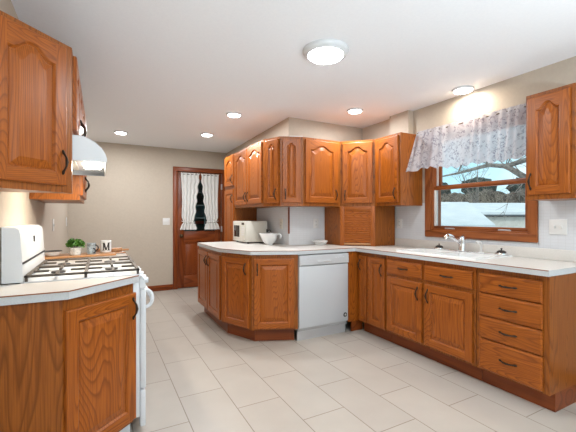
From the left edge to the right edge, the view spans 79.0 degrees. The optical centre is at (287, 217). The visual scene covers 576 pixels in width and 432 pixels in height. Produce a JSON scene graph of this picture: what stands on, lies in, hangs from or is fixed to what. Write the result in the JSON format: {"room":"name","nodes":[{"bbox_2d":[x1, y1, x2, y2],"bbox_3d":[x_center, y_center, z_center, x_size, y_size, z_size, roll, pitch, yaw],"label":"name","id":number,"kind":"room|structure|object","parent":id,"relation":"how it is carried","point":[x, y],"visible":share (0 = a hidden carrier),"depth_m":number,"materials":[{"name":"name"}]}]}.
{"room":"kitchen","nodes":[
{"label":"kitchen","id":0,"kind":"room"},
{"bbox_2d":[0,0,67,284],"bbox_3d":[-1.485,0.029,1.750,0.100,2.430,8.190,0,0,-28],"label":"wall","id":1,"kind":"structure","parent":0,"point":[16,208],"depth_m":2.60,"materials":[{"name":"beige paint"}]},
{"bbox_2d":[0,10,71,193],"bbox_3d":[-1.200,-0.506,1.644,0.298,0.760,0.339,0,0,-28],"label":"upper cabinet","id":2,"kind":"object","parent":1,"relation":"attached to","point":[36,67],"visible":1,"depth_m":1.62,"materials":[{"name":"brown wood"}]},
{"bbox_2d":[29,104,89,203],"bbox_3d":[-1.810,-0.506,2.837,0.353,0.760,0.805,0,0,-28],"label":"upper cabinet","id":3,"kind":"object","parent":1,"relation":"attached to","point":[79,182],"visible":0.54,"depth_m":2.54,"materials":[{"name":"brown wood"}]},
{"bbox_2d":[72,52,86,136],"bbox_3d":[-1.438,-0.666,2.144,0.353,0.440,0.755,0,0,-28],"label":"upper cabinet","id":4,"kind":"object","parent":1,"relation":"attached to","point":[78,126],"visible":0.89,"depth_m":1.90,"materials":[{"name":"brown wood"}]},
{"bbox_2d":[72,135,106,175],"bbox_3d":[-1.392,-0.375,2.172,0.462,0.138,0.756,0,0,-28],"label":"range hood","id":5,"kind":"object","parent":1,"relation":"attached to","point":[88,158],"visible":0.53,"depth_m":1.93,"materials":[{"name":"white metal"}]},
{"bbox_2d":[68,141,225,285],"bbox_3d":[-2.259,0.029,5.927,2.490,2.430,0.100,0,0,-28],"label":"wall","id":6,"kind":"structure","parent":0,"point":[127,206],"depth_m":5.76,"materials":[{"name":"beige paint"}]},
{"bbox_2d":[147,284,172,291],"bbox_3d":[-2.654,1.196,5.648,1.530,0.095,0.016,0,0,-28],"label":"baseboard","id":7,"kind":"structure","parent":6,"relation":"attached to","point":[169,286],"depth_m":5.92,"materials":[{"name":"brown wood"}]},
{"bbox_2d":[163,218,169,224],"bbox_3d":[-2.075,0.072,5.960,0.115,0.120,0.014,0,0,-28],"label":"light switch","id":8,"kind":"object","parent":6,"relation":"attached to","point":[166,221],"visible":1,"depth_m":5.96,"materials":[{"name":"white plastic"}]},
{"bbox_2d":[173,166,224,289],"bbox_3d":[-1.566,0.184,6.226,0.930,2.120,0.116,0,0,-28],"label":"door","id":9,"kind":"structure","parent":6,"relation":"in","point":[185,243],"depth_m":6.16,"materials":[{"name":"wood"},{"name":"glass"}]},
{"bbox_2d":[184,180,213,230],"bbox_3d":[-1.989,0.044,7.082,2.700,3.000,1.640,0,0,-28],"label":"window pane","id":10,"kind":"structure","parent":0,"point":[200,197],"depth_m":7.90,"materials":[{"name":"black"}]},
{"bbox_2d":[195,206,206,223],"bbox_3d":[-1.968,-0.056,7.888,1.200,0.400,0.040,0,0,-28],"label":"window","id":11,"kind":"structure","parent":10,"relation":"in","point":[199,209],"depth_m":7.88,"materials":[{"name":"teal"}]},
{"bbox_2d":[11,0,575,152],"bbox_3d":[0.127,-1.236,2.617,3.760,0.100,8.190,0,0,-28],"label":"ceiling","id":12,"kind":"structure","parent":0,"point":[162,73],"depth_m":2.58,"materials":[{"name":"paint"}]},
{"bbox_2d":[114,130,127,134],"bbox_3d":[-2.322,-1.172,4.859,0.176,0.028,0.176,0,0,-28],"label":"recessed light","id":13,"kind":"object","parent":12,"relation":"in","point":[117,131],"visible":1,"depth_m":4.82,"materials":[{"name":"white ceramic"}]},
{"bbox_2d":[201,133,212,136],"bbox_3d":[-1.153,-1.172,4.976,0.176,0.028,0.176,0,0,-28],"label":"recessed light","id":14,"kind":"object","parent":12,"relation":"in","point":[202,134],"visible":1,"depth_m":4.93,"materials":[{"name":"white ceramic"}]},
{"bbox_2d":[226,112,241,117],"bbox_3d":[-0.620,-1.172,4.013,0.176,0.028,0.176,0,0,-28],"label":"recessed light","id":15,"kind":"object","parent":12,"relation":"in","point":[230,114],"visible":1,"depth_m":3.98,"materials":[{"name":"white ceramic"}]},
{"bbox_2d":[228,114,239,117],"bbox_3d":[-0.620,-1.164,4.013,0.142,0.012,0.142,0,0,-28],"label":"diffuser","id":16,"kind":"object","parent":15,"relation":"attached to","point":[230,115],"depth_m":3.99,"materials":[{"name":"white"}]},
{"bbox_2d":[303,39,348,63],"bbox_3d":[0.267,-1.152,2.482,0.324,0.068,0.324,0,0,-28],"label":"ceiling light","id":17,"kind":"object","parent":12,"relation":"attached to","point":[322,51],"visible":1,"depth_m":2.40,"materials":[{"name":"white glass"}]},
{"bbox_2d":[308,47,342,63],"bbox_3d":[0.267,-1.134,2.482,0.248,0.032,0.248,0,0,-28],"label":"diffuser","id":18,"kind":"object","parent":17,"relation":"attached to","point":[318,55],"depth_m":2.43,"materials":[{"name":"white glass"}]},
{"bbox_2d":[347,108,362,113],"bbox_3d":[0.741,-1.172,3.864,0.176,0.028,0.176,0,0,-28],"label":"recessed light","id":19,"kind":"object","parent":12,"relation":"in","point":[351,110],"visible":1,"depth_m":3.83,"materials":[{"name":"white ceramic"}]},
{"bbox_2d":[349,110,360,113],"bbox_3d":[0.741,-1.164,3.864,0.142,0.012,0.142,0,0,-28],"label":"diffuser","id":20,"kind":"object","parent":19,"relation":"attached to","point":[350,111],"depth_m":3.84,"materials":[{"name":"white"}]},
{"bbox_2d":[452,85,474,93],"bbox_3d":[1.618,-1.172,3.230,0.190,0.028,0.190,0,0,-28],"label":"recessed light","id":21,"kind":"object","parent":12,"relation":"in","point":[464,89],"visible":1,"depth_m":3.20,"materials":[{"name":"white ceramic"}]},
{"bbox_2d":[454,88,472,93],"bbox_3d":[1.618,-1.164,3.230,0.156,0.012,0.156,0,0,-28],"label":"diffuser","id":22,"kind":"object","parent":21,"relation":"attached to","point":[456,90],"depth_m":3.20,"materials":[{"name":"white"}]},
{"bbox_2d":[226,117,361,156],"bbox_3d":[-0.073,0.029,5.626,1.263,2.430,2.700,0,0,-28],"label":"wall partition","id":23,"kind":"structure","parent":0,"point":[290,126],"depth_m":4.41,"materials":[{"name":"beige paint"}]},
{"bbox_2d":[234,139,280,207],"bbox_3d":[-0.385,-0.506,4.461,0.379,0.760,0.948,0,0,-28],"label":"upper cabinet","id":24,"kind":"object","parent":23,"relation":"attached to","point":[249,161],"visible":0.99,"depth_m":4.33,"materials":[{"name":"brown wood"}]},
{"bbox_2d":[257,207,288,244],"bbox_3d":[-0.216,0.094,4.553,0.004,0.500,0.954,0,0,-28],"label":"backsplash","id":25,"kind":"structure","parent":23,"relation":"attached to","point":[273,215],"depth_m":4.42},
{"bbox_2d":[264,136,287,206],"bbox_3d":[-0.084,-0.506,3.949,0.324,0.760,0.231,0,0,-28],"label":"upper cabinet","id":26,"kind":"object","parent":23,"relation":"attached to","point":[271,145],"visible":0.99,"depth_m":3.88,"materials":[{"name":"brown wood"}]},
{"bbox_2d":[280,219,282,228],"bbox_3d":[-0.085,0.081,4.296,0.008,0.120,0.075,0,0,-28],"label":"wall outlet","id":27,"kind":"object","parent":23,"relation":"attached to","point":[281,220],"visible":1,"depth_m":4.28,"materials":[{"name":"beige plastic"}]},
{"bbox_2d":[288,207,289,233],"bbox_3d":[0.010,0.035,4.125,0.020,0.318,0.014,0,0,-28],"label":"trim","id":28,"kind":"structure","parent":23,"relation":"attached to","point":[288,207],"depth_m":4.12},
{"bbox_2d":[280,136,302,206],"bbox_3d":[-0.011,-0.506,3.929,0.231,0.760,0.321,0,0,-28],"label":"upper cabinet","id":29,"kind":"object","parent":23,"relation":"attached to","point":[291,148],"visible":1,"depth_m":3.82,"materials":[{"name":"brown wood"}]},
{"bbox_2d":[289,207,324,244],"bbox_3d":[0.499,0.094,4.398,1.108,0.500,0.004,0,0,-28],"label":"backsplash","id":30,"kind":"structure","parent":23,"relation":"attached to","point":[302,232],"depth_m":4.24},
{"bbox_2d":[292,137,339,206],"bbox_3d":[0.324,-0.506,4.084,0.502,0.760,0.379,0,0,-28],"label":"upper cabinet","id":31,"kind":"object","parent":23,"relation":"attached to","point":[321,157],"visible":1,"depth_m":3.94,"materials":[{"name":"brown wood"}]},
{"bbox_2d":[313,219,318,227],"bbox_3d":[0.344,0.076,4.307,0.075,0.118,0.008,0,0,-28],"label":"wall outlet","id":32,"kind":"object","parent":23,"relation":"attached to","point":[315,221],"visible":1,"depth_m":4.30,"materials":[{"name":"white plastic"}]},
{"bbox_2d":[130,286,575,431],"bbox_3d":[0.127,1.294,2.617,3.760,0.100,8.190,0,0,-28],"label":"floor","id":33,"kind":"structure","parent":0,"point":[201,376],"depth_m":2.57,"materials":[{"name":"beige tile"}]},
{"bbox_2d":[0,283,138,431],"bbox_3d":[-1.056,0.806,1.714,0.617,0.875,0.296,0,0,-29],"label":"base cabinet","id":34,"kind":"object","parent":33,"relation":"on","point":[69,365],"visible":0.98,"depth_m":1.59,"materials":[{"name":"brown wood"}]},
{"bbox_2d":[0,275,138,305],"bbox_3d":[-1.049,0.349,1.708,0.624,0.039,0.316,0,0,-28],"label":"countertop","id":35,"kind":"structure","parent":34,"relation":"on","point":[12,294],"depth_m":1.63,"materials":[{"name":"beige laminate"}]},
{"bbox_2d":[1,224,153,431],"bbox_3d":[-1.272,0.646,2.219,0.710,1.196,0.788,0,0,-28],"label":"gas range","id":36,"kind":"object","parent":33,"relation":"on","point":[23,260],"visible":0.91,"depth_m":2.00,"materials":[{"name":"white metal"}]},
{"bbox_2d":[20,260,141,283],"bbox_3d":[-1.273,0.338,2.219,0.567,0.023,0.788,0,0,-28],"label":"cooktop","id":37,"kind":"object","parent":36,"relation":"in","point":[67,269],"depth_m":2.00,"materials":[{"name":"white metal"}]},
{"bbox_2d":[198,246,227,332],"bbox_3d":[-0.745,0.806,4.255,0.548,0.875,0.964,0,0,-28],"label":"base cabinet","id":38,"kind":"object","parent":33,"relation":"on","point":[209,261],"visible":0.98,"depth_m":4.03,"materials":[{"name":"brown wood"}]},
{"bbox_2d":[198,238,575,276],"bbox_3d":[0.486,0.306,3.513,1.969,0.124,3.450,0,0,-28],"label":"countertop","id":39,"kind":"structure","parent":38,"relation":"on","point":[525,260],"depth_m":3.12,"materials":[{"name":"beige laminate"}]},
{"bbox_2d":[233,221,266,243],"bbox_3d":[-0.506,0.189,4.619,0.312,0.280,0.436,0,0,-28],"label":"microwave","id":40,"kind":"object","parent":39,"relation":"on","point":[243,231],"visible":0.94,"depth_m":4.43,"materials":[{"name":"beige plastic"}]},
{"bbox_2d":[259,233,281,244],"bbox_3d":[-0.224,0.261,4.223,0.219,0.138,0.212,0,0,43],"label":"bowl","id":41,"kind":"object","parent":39,"relation":"on","point":[268,238],"visible":1,"depth_m":4.16,"materials":[{"name":"white ceramic"}]},
{"bbox_2d":[312,240,327,244],"bbox_3d":[0.385,0.299,4.180,0.188,0.060,0.188,0,0,-38],"label":"dish","id":42,"kind":"object","parent":39,"relation":"on","point":[316,242],"visible":0.99,"depth_m":4.11,"materials":[{"name":"white ceramic"}]},
{"bbox_2d":[325,206,394,245],"bbox_3d":[0.856,0.102,4.237,0.594,0.455,0.610,0,0,-28],"label":"appliance garage","id":43,"kind":"object","parent":39,"relation":"on","point":[346,225],"visible":1,"depth_m":4.04,"materials":[{"name":"brown wood"}]},
{"bbox_2d":[397,248,512,259],"bbox_3d":[1.464,0.408,3.159,0.482,0.184,0.824,0,0,-28],"label":"sink","id":44,"kind":"object","parent":39,"relation":"in","point":[428,251],"visible":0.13,"depth_m":3.10,"materials":[{"name":"white ceramic"}]},
{"bbox_2d":[434,244,443,249],"bbox_3d":[1.494,0.287,3.453,0.094,0.057,0.094,0,0,-28],"label":"strainer","id":45,"kind":"object","parent":44,"relation":"on","point":[438,247],"visible":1,"depth_m":3.42,"materials":[{"name":"silver metal"}]},
{"bbox_2d":[475,241,483,252],"bbox_3d":[1.694,0.261,3.085,0.082,0.109,0.044,0,0,-28],"label":"sprayer","id":46,"kind":"object","parent":44,"relation":"on","point":[476,242],"visible":1,"depth_m":3.08,"materials":[{"name":"white plastic"}]},
{"bbox_2d":[495,248,507,254],"bbox_3d":[1.791,0.287,2.932,0.094,0.057,0.094,0,0,-28],"label":"strainer","id":47,"kind":"object","parent":44,"relation":"on","point":[499,252],"visible":1,"depth_m":2.91,"materials":[{"name":"silver metal"}]},
{"bbox_2d":[443,233,475,252],"bbox_3d":[1.529,0.230,3.194,0.260,0.170,0.240,0,0,-28],"label":"faucet","id":48,"kind":"object","parent":39,"relation":"on","point":[461,240],"visible":1,"depth_m":3.21,"materials":[{"name":"silver metal"}]},
{"bbox_2d":[222,252,254,340],"bbox_3d":[-0.379,0.806,3.768,0.455,0.875,0.594,0,0,39],"label":"base cabinet","id":49,"kind":"object","parent":33,"relation":"on","point":[236,268],"visible":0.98,"depth_m":3.56,"materials":[{"name":"brown wood"}]},
{"bbox_2d":[224,153,256,241],"bbox_3d":[-0.716,0.179,5.077,0.379,2.130,0.436,0,0,-28],"label":"pantry cabinet","id":50,"kind":"object","parent":33,"relation":"on","point":[231,214],"visible":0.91,"depth_m":4.95,"materials":[{"name":"brown wood"}]},
{"bbox_2d":[252,255,297,340],"bbox_3d":[-0.223,0.806,3.635,0.420,0.875,0.575,0,0,-28],"label":"base cabinet","id":51,"kind":"object","parent":33,"relation":"on","point":[274,277],"visible":0.98,"depth_m":3.44,"materials":[{"name":"brown wood"}]},
{"bbox_2d":[294,252,348,340],"bbox_3d":[0.247,0.809,3.858,0.604,0.870,0.596,0,0,-28],"label":"dishwasher","id":52,"kind":"object","parent":33,"relation":"on","point":[322,277],"visible":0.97,"depth_m":3.60,"materials":[{"name":"grey plastic"}]},
{"bbox_2d":[347,251,390,341],"bbox_3d":[1.055,0.806,3.764,0.724,0.875,0.461,0,0,-28],"label":"base cabinet","id":53,"kind":"object","parent":33,"relation":"on","point":[366,271],"visible":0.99,"depth_m":3.68,"materials":[{"name":"brown wood"}]},
{"bbox_2d":[386,255,482,380],"bbox_3d":[1.425,0.806,3.162,0.643,0.875,0.939,0,0,-28],"label":"base cabinet","id":54,"kind":"object","parent":33,"relation":"on","point":[431,307],"visible":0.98,"depth_m":2.93,"materials":[{"name":"brown wood"}]},
{"bbox_2d":[477,267,575,411],"bbox_3d":[1.763,0.806,2.532,0.643,0.875,0.481,0,0,-28],"label":"base cabinet","id":55,"kind":"object","parent":33,"relation":"on","point":[526,323],"visible":0.99,"depth_m":2.32,"materials":[{"name":"brown wood"}]},
{"bbox_3d":[-1.670,0.806,2.907,0.664,0.875,0.775,0,0,-28],"label":"base cabinet","id":56,"kind":"object","parent":33,"relation":"on","visible":0},
{"bbox_2d":[47,251,127,262],"bbox_3d":[-1.687,0.349,2.908,0.637,0.039,0.800,0,0,-28],"label":"countertop","id":57,"kind":"structure","parent":56,"relation":"on","point":[118,254],"depth_m":2.73,"materials":[{"name":"beige laminate"}]},
{"bbox_2d":[45,252,125,259],"bbox_3d":[-1.732,0.320,2.991,0.630,0.018,0.260,0,0,-38],"label":"serving board","id":58,"kind":"object","parent":57,"relation":"on","point":[84,254],"visible":0.59,"depth_m":2.90,"materials":[{"name":"brown wood"}]},
{"bbox_2d":[44,250,61,255],"bbox_3d":[-1.913,0.291,2.832,0.143,0.038,0.143,0,0,-28],"label":"dish","id":59,"kind":"object","parent":58,"relation":"on","point":[49,252],"visible":0.85,"depth_m":2.80,"materials":[{"name":"white ceramic"}]},
{"bbox_2d":[65,238,84,254],"bbox_3d":[-1.756,0.239,2.887,0.149,0.145,0.133,0,0,-28],"label":"potted plant","id":60,"kind":"object","parent":58,"relation":"on","point":[79,243],"visible":1,"depth_m":2.86,"materials":[{"name":"green plant"}]},
{"bbox_2d":[87,246,95,253],"bbox_3d":[-1.656,0.280,2.944,0.068,0.062,0.092,0,0,-30],"label":"mug","id":61,"kind":"object","parent":58,"relation":"on","point":[90,250],"visible":0.99,"depth_m":2.93,"materials":[{"name":"grey ceramic"}]},
{"bbox_2d":[87,243,98,250],"bbox_3d":[-1.720,0.269,3.083,0.092,0.085,0.068,0,0,-27],"label":"mug","id":62,"kind":"object","parent":58,"relation":"on","point":[88,244],"visible":0.51,"depth_m":3.05,"materials":[{"name":"grey ceramic"}]},
{"bbox_2d":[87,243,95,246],"bbox_3d":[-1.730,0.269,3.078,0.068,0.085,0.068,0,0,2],"label":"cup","id":63,"kind":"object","parent":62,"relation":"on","point":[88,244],"depth_m":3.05,"materials":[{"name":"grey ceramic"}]},
{"bbox_2d":[100,240,110,252],"bbox_3d":[-1.625,0.259,3.117,0.090,0.105,0.091,0,0,-30],"label":"mug","id":64,"kind":"object","parent":58,"relation":"on","point":[105,245],"visible":1,"depth_m":3.08,"materials":[{"name":"white ceramic"}]},
{"bbox_2d":[96,247,128,251],"bbox_3d":[-1.664,0.307,3.245,0.340,0.043,0.044,0,0,-32],"label":"rolling pin","id":65,"kind":"object","parent":57,"relation":"on","point":[112,249],"visible":0.46,"depth_m":3.26,"materials":[{"name":"brown wood"}]},
{"bbox_2d":[390,110,412,134],"bbox_3d":[1.298,-1.036,4.007,0.080,0.299,0.280,0,0,-28],"label":"wall","id":66,"kind":"structure","parent":0,"point":[403,121],"depth_m":3.94,"materials":[{"name":"beige paint"}]},
{"bbox_2d":[362,56,575,242],"bbox_3d":[2.332,0.029,2.326,0.150,2.430,5.590,0,0,-28],"label":"wall","id":67,"kind":"structure","parent":0,"point":[513,91],"depth_m":3.15,"materials":[{"name":"beige paint"}]},
{"bbox_2d":[340,139,389,206],"bbox_3d":[0.865,-0.506,4.248,0.603,0.760,0.603,0,0,-28],"label":"upper cabinet","id":68,"kind":"object","parent":67,"relation":"attached to","point":[357,158],"visible":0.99,"depth_m":4.01,"materials":[{"name":"brown wood"}]},
{"bbox_2d":[375,132,422,206],"bbox_3d":[1.200,-0.506,3.867,0.383,0.760,0.382,0,0,-28],"label":"upper cabinet","id":69,"kind":"object","parent":67,"relation":"attached to","point":[394,186],"visible":1,"depth_m":3.73,"materials":[{"name":"brown wood"}]},
{"bbox_2d":[397,219,401,227],"bbox_3d":[1.299,0.072,4.072,0.008,0.110,0.075,0,0,-28],"label":"wall outlet","id":70,"kind":"object","parent":67,"relation":"attached to","point":[399,221],"visible":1,"depth_m":4.07,"materials":[{"name":"white plastic"}]},
{"bbox_2d":[406,103,525,171],"bbox_3d":[1.644,-0.683,3.198,0.261,0.455,1.209,0,0,-30],"label":"valance","id":71,"kind":"object","parent":67,"relation":"attached to","point":[500,135],"visible":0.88,"depth_m":3.13,"materials":[{"name":"white fabric"}]},
{"bbox_2d":[425,166,537,242],"bbox_3d":[1.787,-0.352,3.293,0.154,1.114,1.091,0,0,-28],"label":"window","id":72,"kind":"structure","parent":67,"relation":"in","point":[434,185],"depth_m":3.30,"materials":[{"name":"brown wood"}]},
{"bbox_2d":[395,200,575,250],"bbox_3d":[1.804,0.094,3.146,0.004,0.500,3.436,0,0,-28],"label":"backsplash","id":73,"kind":"structure","parent":67,"relation":"attached to","point":[413,217],"depth_m":2.77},
{"bbox_2d":[526,82,575,200],"bbox_3d":[1.938,-0.506,2.493,0.383,0.760,0.304,0,0,-28],"label":"upper cabinet","id":74,"kind":"object","parent":67,"relation":"attached to","point":[550,114],"visible":1,"depth_m":2.41,"materials":[{"name":"brown wood"}]},
{"bbox_2d":[549,219,566,234],"bbox_3d":[2.054,0.074,2.661,0.014,0.115,0.120,0,0,-28],"label":"light switch","id":75,"kind":"object","parent":67,"relation":"attached to","point":[556,226],"visible":1,"depth_m":2.66,"materials":[{"name":"white plastic"}]},
{"label":"outside","id":76,"kind":"structure","parent":0,"visible":0},
{"bbox_3d":[56.134,2.000,18.806,110.000,0.341,160.000,0,0,-28],"label":"snow ground","id":77,"kind":"structure","parent":76,"visible":0},
{"bbox_2d":[441,182,450,194],"bbox_3d":[18.179,-1.252,43.283,3.568,6.492,3.641,0,0,-28],"label":"bush","id":78,"kind":"object","parent":77,"relation":"on","point":[444,183],"visible":0.07,"depth_m":42.24,"materials":[{"name":"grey plant"}]},
{"bbox_2d":[446,163,488,202],"bbox_3d":[15.371,-2.938,28.336,4.768,9.769,5.811,0,0,21],"label":"bare tree","id":79,"kind":"object","parent":77,"relation":"on","point":[459,175],"visible":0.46,"depth_m":28.12,"materials":[{"name":"grey plant"}]},
{"bbox_2d":[441,202,494,226],"bbox_3d":[5.929,0.624,14.900,5.655,2.740,4.200,0,0,0],"label":"garage","id":80,"kind":"structure","parent":77,"relation":"on","point":[452,213],"depth_m":14.06,"materials":[{"name":"grey"}]},
{"bbox_2d":[461,177,496,193],"bbox_3d":[22.009,-1.361,40.358,3.475,6.711,3.812,0,0,-28],"label":"bush","id":81,"kind":"object","parent":77,"relation":"on","point":[494,188],"visible":0.34,"depth_m":39.63,"materials":[{"name":"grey plant"}]},
{"bbox_2d":[441,182,524,216],"bbox_3d":[17.313,-0.521,30.742,22.191,5.760,6.433,0,0,37],"label":"thicket","id":82,"kind":"object","parent":77,"relation":"on","point":[489,195],"visible":0.14,"depth_m":30.24,"materials":[{"name":"plant"}]},
{"bbox_2d":[443,156,525,219],"bbox_3d":[6.564,-0.992,10.053,4.654,6.001,3.052,0,0,31],"label":"tree","id":83,"kind":"object","parent":77,"relation":"on","point":[508,166],"visible":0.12,"depth_m":10.07,"materials":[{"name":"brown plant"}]},
{"bbox_2d":[470,203,524,227],"bbox_3d":[13.494,0.519,20.787,7.349,2.950,4.809,0,0,0],"label":"shed","id":84,"kind":"object","parent":77,"relation":"on","point":[487,209],"visible":0.21,"depth_m":18.73,"materials":[{"name":"grey"}]},
{"bbox_2d":[505,177,524,192],"bbox_3d":[25.453,-1.181,37.556,3.388,6.351,3.864,0,0,-28],"label":"bush","id":85,"kind":"object","parent":77,"relation":"on","point":[514,188],"visible":0.15,"depth_m":37.18,"materials":[{"name":"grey plant"}]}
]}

